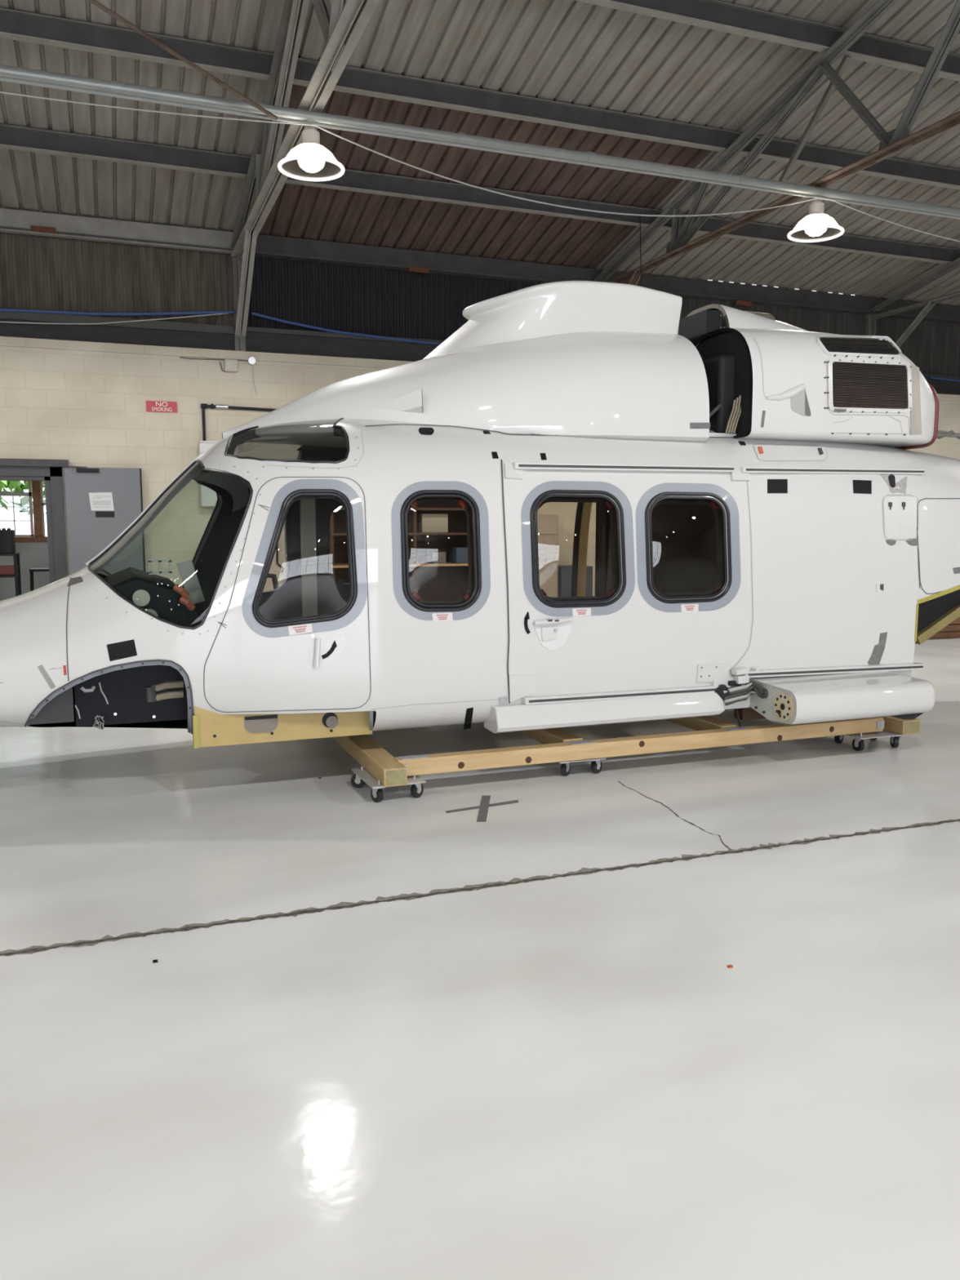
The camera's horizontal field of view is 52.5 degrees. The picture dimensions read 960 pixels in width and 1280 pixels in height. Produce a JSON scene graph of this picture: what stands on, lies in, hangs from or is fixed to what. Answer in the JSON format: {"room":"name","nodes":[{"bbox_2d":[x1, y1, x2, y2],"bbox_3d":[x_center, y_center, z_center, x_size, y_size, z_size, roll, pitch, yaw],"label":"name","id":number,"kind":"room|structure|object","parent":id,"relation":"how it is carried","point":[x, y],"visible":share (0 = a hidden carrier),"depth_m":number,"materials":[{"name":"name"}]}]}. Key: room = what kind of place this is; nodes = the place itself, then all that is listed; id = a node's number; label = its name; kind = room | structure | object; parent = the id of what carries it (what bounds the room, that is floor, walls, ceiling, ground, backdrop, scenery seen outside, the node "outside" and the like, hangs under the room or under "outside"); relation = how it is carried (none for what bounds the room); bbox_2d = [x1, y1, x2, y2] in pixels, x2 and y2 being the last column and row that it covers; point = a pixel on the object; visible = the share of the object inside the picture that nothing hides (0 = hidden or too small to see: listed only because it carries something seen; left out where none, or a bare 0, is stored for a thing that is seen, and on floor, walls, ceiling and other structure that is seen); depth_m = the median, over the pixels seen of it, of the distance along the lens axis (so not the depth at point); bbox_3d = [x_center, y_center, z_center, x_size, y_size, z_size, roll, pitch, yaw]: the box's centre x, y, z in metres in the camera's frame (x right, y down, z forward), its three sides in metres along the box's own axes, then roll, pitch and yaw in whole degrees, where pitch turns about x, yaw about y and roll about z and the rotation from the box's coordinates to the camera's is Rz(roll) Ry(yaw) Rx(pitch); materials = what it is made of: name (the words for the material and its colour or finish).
{"room":"aircraft hangar","nodes":[
{"label":"aircraft hangar","id":0,"kind":"room"},
{"bbox_2d":[0,542,49,600],"bbox_3d":[-8.505,-1.805,15.144,6.900,3.000,0.150,-3,7,-21],"label":"wall","id":1,"kind":"structure","parent":0,"point":[32,554],"depth_m":15.62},
{"bbox_2d":[0,480,47,542],"bbox_3d":[-7.445,-2.221,15.434,2.134,1.341,0.210,-3,7,-21],"label":"window","id":2,"kind":"structure","parent":1,"relation":"in","point":[36,486],"depth_m":15.55,"materials":[{"name":"brown wood"}]},
{"bbox_2d":[0,637,959,1279],"bbox_3d":[4.339,1.274,2.830,28.000,0.200,33.300,-3,7,-21],"label":"floor","id":3,"kind":"structure","parent":0,"point":[571,1077],"depth_m":2.99,"materials":[{"name":"paint"}]},
{"bbox_2d":[0,552,21,595],"bbox_3d":[-6.764,-0.645,13.443,0.750,1.099,0.500,-3,7,-21],"label":"cart","id":4,"kind":"object","parent":3,"relation":"on","point":[16,555],"visible":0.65,"depth_m":13.32,"materials":[{"name":"black metal"}]},
{"bbox_2d":[0,528,15,553],"bbox_3d":[-6.713,-1.360,13.350,0.580,0.344,0.350,-3,7,-21],"label":"equipment case","id":5,"kind":"object","parent":4,"relation":"on","point":[7,544],"visible":1,"depth_m":13.27,"materials":[{"name":"black plastic"}]},
{"bbox_2d":[0,564,17,574],"bbox_3d":[-6.554,-0.973,13.484,0.260,0.130,0.300,-3,7,-21],"label":"box","id":6,"kind":"object","parent":4,"relation":"on","point":[4,569],"visible":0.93,"depth_m":13.35,"materials":[{"name":"red"}]},
{"bbox_2d":[29,568,48,591],"bbox_3d":[-6.383,-0.622,14.291,0.391,0.854,0.400,-3,7,-21],"label":"stool","id":7,"kind":"object","parent":3,"relation":"on","point":[32,570],"visible":0.41,"depth_m":14.05,"materials":[{"name":"black metal"}]},
{"bbox_2d":[266,573,279,589],"bbox_3d":[-2.627,-0.405,12.142,0.557,0.890,0.586,-3,7,-21],"label":"office chair","id":8,"kind":"object","parent":3,"relation":"on","point":[273,576],"visible":0.05,"depth_m":12.05,"materials":[{"name":"black"}]},
{"bbox_2d":[329,502,468,600],"bbox_3d":[-1.010,-1.147,13.720,2.360,2.030,0.850,-3,7,-21],"label":"shelving","id":9,"kind":"object","parent":3,"relation":"on","point":[447,581],"visible":0.1,"depth_m":14.18,"materials":[{"name":"brown wood"}]},
{"bbox_2d":[416,513,448,533],"bbox_3d":[-0.685,-1.640,13.678,0.380,0.260,0.350,-3,7,-21],"label":"storage box","id":10,"kind":"object","parent":9,"relation":"on","point":[425,522],"visible":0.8,"depth_m":13.52,"materials":[{"name":"beige cardboard"}]},
{"bbox_2d":[425,551,445,564],"bbox_3d":[-0.629,-1.166,13.756,0.200,0.160,0.350,-3,7,-21],"label":"storage box","id":11,"kind":"object","parent":9,"relation":"on","point":[433,557],"visible":1,"depth_m":13.60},
{"bbox_2d":[448,546,467,563],"bbox_3d":[-0.302,-1.210,13.875,0.200,0.220,0.350,-3,7,-21],"label":"storage box","id":12,"kind":"object","parent":9,"relation":"on","point":[455,554],"visible":0.8,"depth_m":13.72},
{"bbox_2d":[0,818,959,955],"bbox_3d":[3.383,0.875,5.326,28.000,0.001,0.104,-3,7,-21],"label":"crack","id":13,"kind":"object","parent":3,"relation":"on","point":[583,869],"depth_m":4.00,"materials":[{"name":"grey concrete"}]},
{"bbox_2d":[445,795,518,822],"bbox_3d":[0.005,0.892,5.178,0.274,0.002,0.455,4,8,28],"label":"cross","id":14,"kind":"object","parent":3,"relation":"on","point":[485,801],"visible":1,"depth_m":5.18,"materials":[{"name":"grey paint"}]},
{"bbox_2d":[537,514,558,597],"bbox_3d":[0.706,-1.054,14.607,0.818,1.636,0.500,-3,7,-21],"label":"locker","id":15,"kind":"object","parent":3,"relation":"on","point":[547,525],"visible":0.3,"depth_m":14.43,"materials":[{"name":"beige paint"}]},
{"bbox_2d":[557,564,592,597],"bbox_3d":[1.370,-0.698,14.870,0.530,0.867,0.500,-3,7,-21],"label":"base cabinet","id":16,"kind":"object","parent":3,"relation":"on","point":[565,571],"visible":0.26,"depth_m":14.58,"materials":[{"name":"grey paint"}]},
{"bbox_2d":[332,706,920,802],"bbox_3d":[0.784,0.531,6.954,3.876,0.300,2.387,-3,7,-21],"label":"timber dolly","id":17,"kind":"object","parent":3,"relation":"on","point":[380,770],"visible":0.51,"depth_m":5.88,"materials":[{"name":"brown wood"}]},
{"bbox_2d":[0,280,959,748],"bbox_3d":[0.915,-0.928,6.653,11.530,2.872,2.588,-3,7,-21],"label":"helicopter","id":18,"kind":"object","parent":17,"relation":"on","point":[771,540],"visible":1,"depth_m":5.89,"materials":[{"name":"white paint"}]},
{"bbox_2d":[293,625,306,632],"bbox_3d":[-0.963,-0.058,5.204,0.073,0.037,0.007,-2,7,-15],"label":"print","id":19,"kind":"object","parent":18,"relation":"attached to","point":[296,628],"depth_m":5.20,"materials":[{"name":"red"}]},
{"bbox_2d":[436,614,448,619],"bbox_3d":[-0.212,-0.129,5.448,0.069,0.029,0.007,-3,7,-21],"label":"print","id":20,"kind":"object","parent":18,"relation":"attached to","point":[438,616],"depth_m":5.45,"materials":[{"name":"red"}]},
{"bbox_2d":[576,609,586,614],"bbox_3d":[0.599,-0.165,5.753,0.071,0.028,0.007,-3,7,-21],"label":"print","id":21,"kind":"object","parent":18,"relation":"attached to","point":[578,611],"depth_m":5.75,"materials":[{"name":"red"}]},
{"bbox_2d":[684,605,694,610],"bbox_3d":[1.294,-0.198,6.014,0.072,0.029,0.007,-3,7,-21],"label":"print","id":22,"kind":"object","parent":18,"relation":"attached to","point":[686,607],"depth_m":6.01,"materials":[{"name":"red"}]},
{"bbox_2d":[618,781,731,849],"bbox_3d":[0.989,0.900,5.112,0.111,0.001,1.258,-3,7,-21],"label":"crack","id":23,"kind":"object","parent":3,"relation":"on","point":[619,781],"depth_m":4.98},
{"bbox_2d":[928,631,959,639],"bbox_3d":[6.849,-0.113,13.261,3.050,0.085,0.300,-3,7,-21],"label":"board","id":24,"kind":"object","parent":3,"relation":"on","point":[948,634],"visible":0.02,"depth_m":12.84,"materials":[{"name":"brown wood"}]},
{"bbox_2d":[938,623,959,631],"bbox_3d":[6.843,-0.205,13.194,2.500,0.085,0.300,-3,7,-21],"label":"board","id":25,"kind":"object","parent":24,"relation":"on","point":[954,627],"visible":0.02,"depth_m":12.79,"materials":[{"name":"brown wood"}]},
{"bbox_2d":[949,616,959,624],"bbox_3d":[6.838,-0.298,13.127,1.950,0.085,0.300,-3,7,-21],"label":"board","id":26,"kind":"object","parent":25,"relation":"on","point":[957,620],"visible":0.02,"depth_m":12.74,"materials":[{"name":"brown wood"}]},
{"bbox_2d":[0,0,959,306],"bbox_3d":[2.337,-6.324,7.246,28.000,3.406,15.200,-3,7,-21],"label":"ceiling","id":27,"kind":"structure","parent":0,"point":[29,180],"depth_m":11.78,"materials":[{"name":"grey metal"}]},
{"bbox_2d":[0,346,959,595],"bbox_3d":[-0.213,-2.114,14.528,28.000,3.760,0.200,-3,7,-21],"label":"wall","id":28,"kind":"structure","parent":0,"point":[82,408],"depth_m":12.83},
{"bbox_2d":[0,466,66,583],"bbox_3d":[-6.006,-1.087,12.414,1.350,2.220,0.250,-3,7,-21],"label":"door frame","id":29,"kind":"structure","parent":28,"relation":"in","point":[52,476],"depth_m":12.43,"materials":[{"name":"paint"}]},
{"bbox_2d":[57,465,145,574],"bbox_3d":[-4.877,-1.131,12.633,0.994,2.216,0.097,-3,7,-21],"label":"door leaf","id":30,"kind":"structure","parent":29,"relation":"attached to","point":[88,535],"depth_m":12.57,"materials":[{"name":"grey paint"}]},
{"bbox_2d":[88,492,114,511],"bbox_3d":[-4.881,-1.788,12.552,0.296,0.236,0.003,-3,7,-21],"label":"paper notice","id":31,"kind":"object","parent":30,"relation":"attached to","point":[102,501],"visible":1,"depth_m":12.55,"materials":[{"name":"white paper"}]},
{"bbox_2d":[95,511,114,517],"bbox_3d":[-4.847,-1.624,12.583,0.230,0.076,0.006,-3,7,-21],"label":"plate","id":32,"kind":"object","parent":30,"relation":"attached to","point":[98,513],"visible":1,"depth_m":12.58,"materials":[{"name":"black"}]},
{"bbox_2d":[0,457,68,466],"bbox_3d":[-5.991,-2.217,12.139,1.580,0.090,0.120,-3,7,-21],"label":"trim","id":33,"kind":"structure","parent":28,"relation":"attached to","point":[3,462],"depth_m":12.22,"materials":[{"name":"paint"}]},
{"bbox_2d":[146,400,177,413],"bbox_3d":[-4.180,-3.064,12.785,0.387,0.138,0.015,-3,7,-21],"label":"no smoking sign","id":34,"kind":"object","parent":28,"relation":"attached to","point":[151,406],"visible":1,"depth_m":12.78,"materials":[{"name":"red plastic"}]},
{"bbox_2d":[179,356,247,372],"bbox_3d":[-3.509,-3.658,12.941,0.913,0.182,0.070,-3,7,-21],"label":"junction box","id":35,"kind":"object","parent":28,"relation":"attached to","point":[230,365],"visible":1,"depth_m":12.97,"materials":[{"name":"beige plastic"}]},
{"bbox_2d":[198,440,238,506],"bbox_3d":[-3.496,-2.219,13.043,0.500,0.857,0.210,-3,7,-21],"label":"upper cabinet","id":36,"kind":"object","parent":28,"relation":"attached to","point":[208,497],"visible":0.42,"depth_m":12.92,"materials":[{"name":"white paint"}]},
{"bbox_2d":[200,403,275,440],"bbox_3d":[-2.606,-2.920,13.368,2.350,0.548,0.068,-3,7,-21],"label":"pipe","id":37,"kind":"object","parent":28,"relation":"attached to","point":[203,406],"visible":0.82,"depth_m":12.99,"materials":[{"name":"black metal"}]},
{"bbox_2d":[247,356,257,395],"bbox_3d":[-3.069,-3.565,13.126,0.116,0.497,0.060,-3,7,-21],"label":"lamp","id":38,"kind":"object","parent":28,"relation":"attached to","point":[251,361],"visible":1,"depth_m":13.09,"materials":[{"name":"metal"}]},
{"bbox_2d":[275,543,284,573],"bbox_3d":[-2.776,-1.475,13.476,0.107,1.098,0.028,-3,7,-21],"label":"hose","id":39,"kind":"object","parent":28,"relation":"attached to","point":[277,548],"visible":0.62,"depth_m":13.49,"materials":[{"name":"black"}]},
{"bbox_2d":[0,336,959,401],"bbox_3d":[-0.207,-3.964,14.291,28.000,0.110,0.235,-3,7,-21],"label":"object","id":40,"kind":"structure","parent":28,"relation":"attached to","point":[4,340],"depth_m":12.86,"materials":[{"name":"grey metal"}]},
{"bbox_2d":[231,0,379,351],"bbox_3d":[-0.623,-5.310,5.996,0.202,4.526,14.768,-3,7,-21],"label":"roof truss","id":41,"kind":"object","parent":40,"relation":"on","point":[341,29],"visible":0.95,"depth_m":9.27,"materials":[{"name":"grey metal"}]},
{"bbox_2d":[0,313,227,324],"bbox_3d":[-4.609,-4.134,12.438,3.064,0.354,0.014,-3,7,-21],"label":"cable","id":42,"kind":"object","parent":41,"relation":"attached to","point":[214,313],"visible":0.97,"depth_m":12.42,"materials":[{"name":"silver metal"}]},
{"bbox_2d":[0,308,237,315],"bbox_3d":[-4.605,-4.205,12.431,3.058,0.235,0.035,-3,7,-21],"label":"cable","id":43,"kind":"object","parent":41,"relation":"attached to","point":[20,310],"visible":0.98,"depth_m":12.41,"materials":[{"name":"blue plastic"}]},
{"bbox_2d":[87,0,345,181],"bbox_3d":[-2.030,-4.250,7.636,2.138,0.632,1.390,-3,7,-21],"label":"pendant lamp","id":44,"kind":"object","parent":41,"relation":"hanging from","point":[310,158],"depth_m":8.15,"materials":[{"name":"grey metal"}]},
{"bbox_2d":[0,207,959,323],"bbox_3d":[-0.161,-5.342,14.005,28.000,0.345,0.195,-3,7,-21],"label":"beam","id":45,"kind":"structure","parent":41,"relation":"attached to","point":[11,220],"depth_m":13.65,"materials":[{"name":"metal"}]},
{"bbox_2d":[592,0,959,285],"bbox_3d":[4.334,-5.532,7.861,0.202,4.526,14.768,-3,7,-21],"label":"roof truss","id":46,"kind":"object","parent":40,"relation":"on","point":[898,140],"visible":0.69,"depth_m":10.30,"materials":[{"name":"grey metal"}]},
{"bbox_2d":[786,186,844,242],"bbox_3d":[3.623,-4.476,9.876,0.570,0.552,1.185,-3,7,-21],"label":"pendant lamp","id":47,"kind":"object","parent":46,"relation":"hanging from","point":[815,225],"visible":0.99,"depth_m":10.11,"materials":[{"name":"grey metal"}]},
{"bbox_2d":[864,257,959,347],"bbox_3d":[9.290,-5.754,9.725,0.202,4.526,14.768,-3,7,-21],"label":"roof truss","id":48,"kind":"object","parent":40,"relation":"on","point":[870,319],"visible":0.69,"depth_m":15.79,"materials":[{"name":"grey metal"}]},
{"bbox_3d":[-5.579,-5.087,4.132,0.202,4.526,14.768,-3,7,-21],"label":"roof truss","id":49,"kind":"object","parent":40,"relation":"on","visible":0},
{"bbox_2d":[0,8,959,190],"bbox_3d":[1.037,-5.789,10.766,28.000,0.212,0.100,-3,7,-21],"label":"beam","id":50,"kind":"structure","parent":49,"relation":"attached to","point":[17,25],"depth_m":10.22,"materials":[{"name":"metal"}]},
{"bbox_2d":[0,124,959,266],"bbox_3d":[0.424,-5.600,12.418,28.000,0.212,0.100,-3,7,-21],"label":"beam","id":51,"kind":"structure","parent":49,"relation":"on","point":[11,137],"depth_m":11.98,"materials":[{"name":"metal"}]},
{"bbox_2d":[639,212,641,286],"bbox_3d":[2.149,-5.178,13.018,0.058,1.042,0.012,-3,7,-21],"label":"hanging cable","id":52,"kind":"object","parent":51,"relation":"hanging from","point":[639,212],"visible":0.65,"depth_m":13.01,"materials":[{"name":"black plastic"}]},
{"bbox_2d":[573,0,959,81],"bbox_3d":[1.647,-5.977,9.124,28.000,0.212,0.100,-3,7,-21],"label":"beam","id":53,"kind":"structure","parent":49,"relation":"on","point":[714,15],"depth_m":9.61,"materials":[{"name":"metal"}]},
{"bbox_2d":[773,54,850,195],"bbox_3d":[3.541,-5.495,10.455,0.050,1.036,1.137,-3,7,-21],"label":"brace","id":54,"kind":"object","parent":53,"relation":"attached to","point":[846,58],"visible":0.86,"depth_m":10.39,"materials":[{"name":"grey paint"}]},
{"bbox_2d":[0,319,959,395],"bbox_3d":[-0.217,-4.181,14.291,28.000,0.320,0.100,-3,7,-21],"label":"wall beam","id":55,"kind":"structure","parent":28,"relation":"attached to","point":[255,342],"depth_m":13.14,"materials":[{"name":"black metal"}]},
{"bbox_2d":[0,232,959,376],"bbox_3d":[-0.215,-4.903,14.184,27.988,1.220,0.036,-3,7,-21],"label":"wall","id":56,"kind":"structure","parent":0,"point":[42,273],"depth_m":13.27,"materials":[{"name":"black metal"}]},
{"bbox_2d":[0,311,235,334],"bbox_3d":[-8.265,-3.918,11.155,10.720,0.100,0.080,-3,7,-21],"label":"trim","id":57,"kind":"structure","parent":56,"relation":"attached to","point":[17,316],"depth_m":12.49,"materials":[{"name":"grey metal"}]},
{"bbox_2d":[251,311,441,345],"bbox_3d":[-1.329,-4.329,13.666,3.681,0.265,0.033,-3,7,-21],"label":"cable","id":58,"kind":"object","parent":56,"relation":"attached to","point":[253,313],"visible":0.74,"depth_m":13.46,"materials":[{"name":"blue plastic"}]},
{"bbox_2d":[246,326,959,379],"bbox_3d":[4.856,-4.537,16.099,17.210,0.060,0.060,-3,7,-21],"label":"trim","id":59,"kind":"structure","parent":56,"relation":"attached to","point":[249,329],"depth_m":13.46,"materials":[{"name":"paint"}]},
{"bbox_2d":[707,279,854,295],"bbox_3d":[4.958,-5.750,15.892,2.905,0.015,0.004,-3,7,-21],"label":"trim","id":60,"kind":"structure","parent":56,"relation":"attached to","point":[708,279],"depth_m":15.76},
{"bbox_2d":[928,376,959,382],"bbox_3d":[8.410,-4.633,17.346,1.014,0.077,0.031,-3,7,-21],"label":"cable","id":61,"kind":"object","parent":56,"relation":"attached to","point":[930,377],"visible":1,"depth_m":17.27,"materials":[{"name":"blue plastic"}]},
{"bbox_2d":[298,0,860,130],"bbox_3d":[2.476,-6.515,5.149,5.300,2.530,11.250,-3,7,-21],"label":"ceiling","id":62,"kind":"structure","parent":0,"point":[584,54],"depth_m":9.89,"materials":[{"name":"grey metal"}]},
{"bbox_3d":[-8.155,-2.283,-4.461,0.200,8.589,29.400,-3,7,-21],"label":"wall","id":63,"kind":"structure","parent":0,"visible":0},
{"bbox_2d":[0,64,959,219],"bbox_3d":[1.632,-4.482,9.339,28.000,0.032,0.030,-3,7,-21],"label":"roof beam","id":64,"kind":"structure","parent":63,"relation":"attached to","point":[2,78],"depth_m":8.58,"materials":[{"name":"grey metal"}]},
{"bbox_2d":[0,91,313,125],"bbox_3d":[-3.881,-4.210,7.257,5.301,0.170,0.010,-3,7,-20],"label":"wire","id":65,"kind":"object","parent":64,"relation":"hanging from","point":[3,92],"visible":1,"depth_m":7.74,"materials":[{"name":"grey"}]},
{"bbox_2d":[314,125,823,216],"bbox_3d":[1.071,-4.258,9.152,5.304,0.443,0.012,-3,7,-21],"label":"wire","id":66,"kind":"object","parent":64,"relation":"hanging from","point":[325,130],"visible":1,"depth_m":9.01,"materials":[{"name":"grey"}]},
{"bbox_2d":[823,195,959,241],"bbox_3d":[6.027,-4.574,11.005,5.302,0.332,0.010,-3,7,-21],"label":"wire","id":67,"kind":"object","parent":64,"relation":"hanging from","point":[824,196],"visible":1,"depth_m":10.41,"materials":[{"name":"grey"}]},
{"label":"outside","id":68,"kind":"structure","parent":0,"visible":0},
{"bbox_3d":[-16.040,-2.487,35.234,45.000,0.100,42.650,-3,7,-21],"label":"ground","id":69,"kind":"structure","parent":68,"visible":0},
{"bbox_2d":[0,480,23,498],"bbox_3d":[-13.323,-3.795,24.660,3.695,4.999,3.454,1,7,11],"label":"tree","id":70,"kind":"object","parent":69,"relation":"on","point":[11,485],"visible":0.12,"depth_m":25.02,"materials":[{"name":"green plant"}]},
{"bbox_2d":[0,480,46,534],"bbox_3d":[-12.756,-4.255,28.023,4.050,5.118,3.464,-3,7,-21],"label":"tree","id":71,"kind":"object","parent":69,"relation":"on","point":[24,500],"visible":0.03,"depth_m":27.41,"materials":[{"name":"green plant"}]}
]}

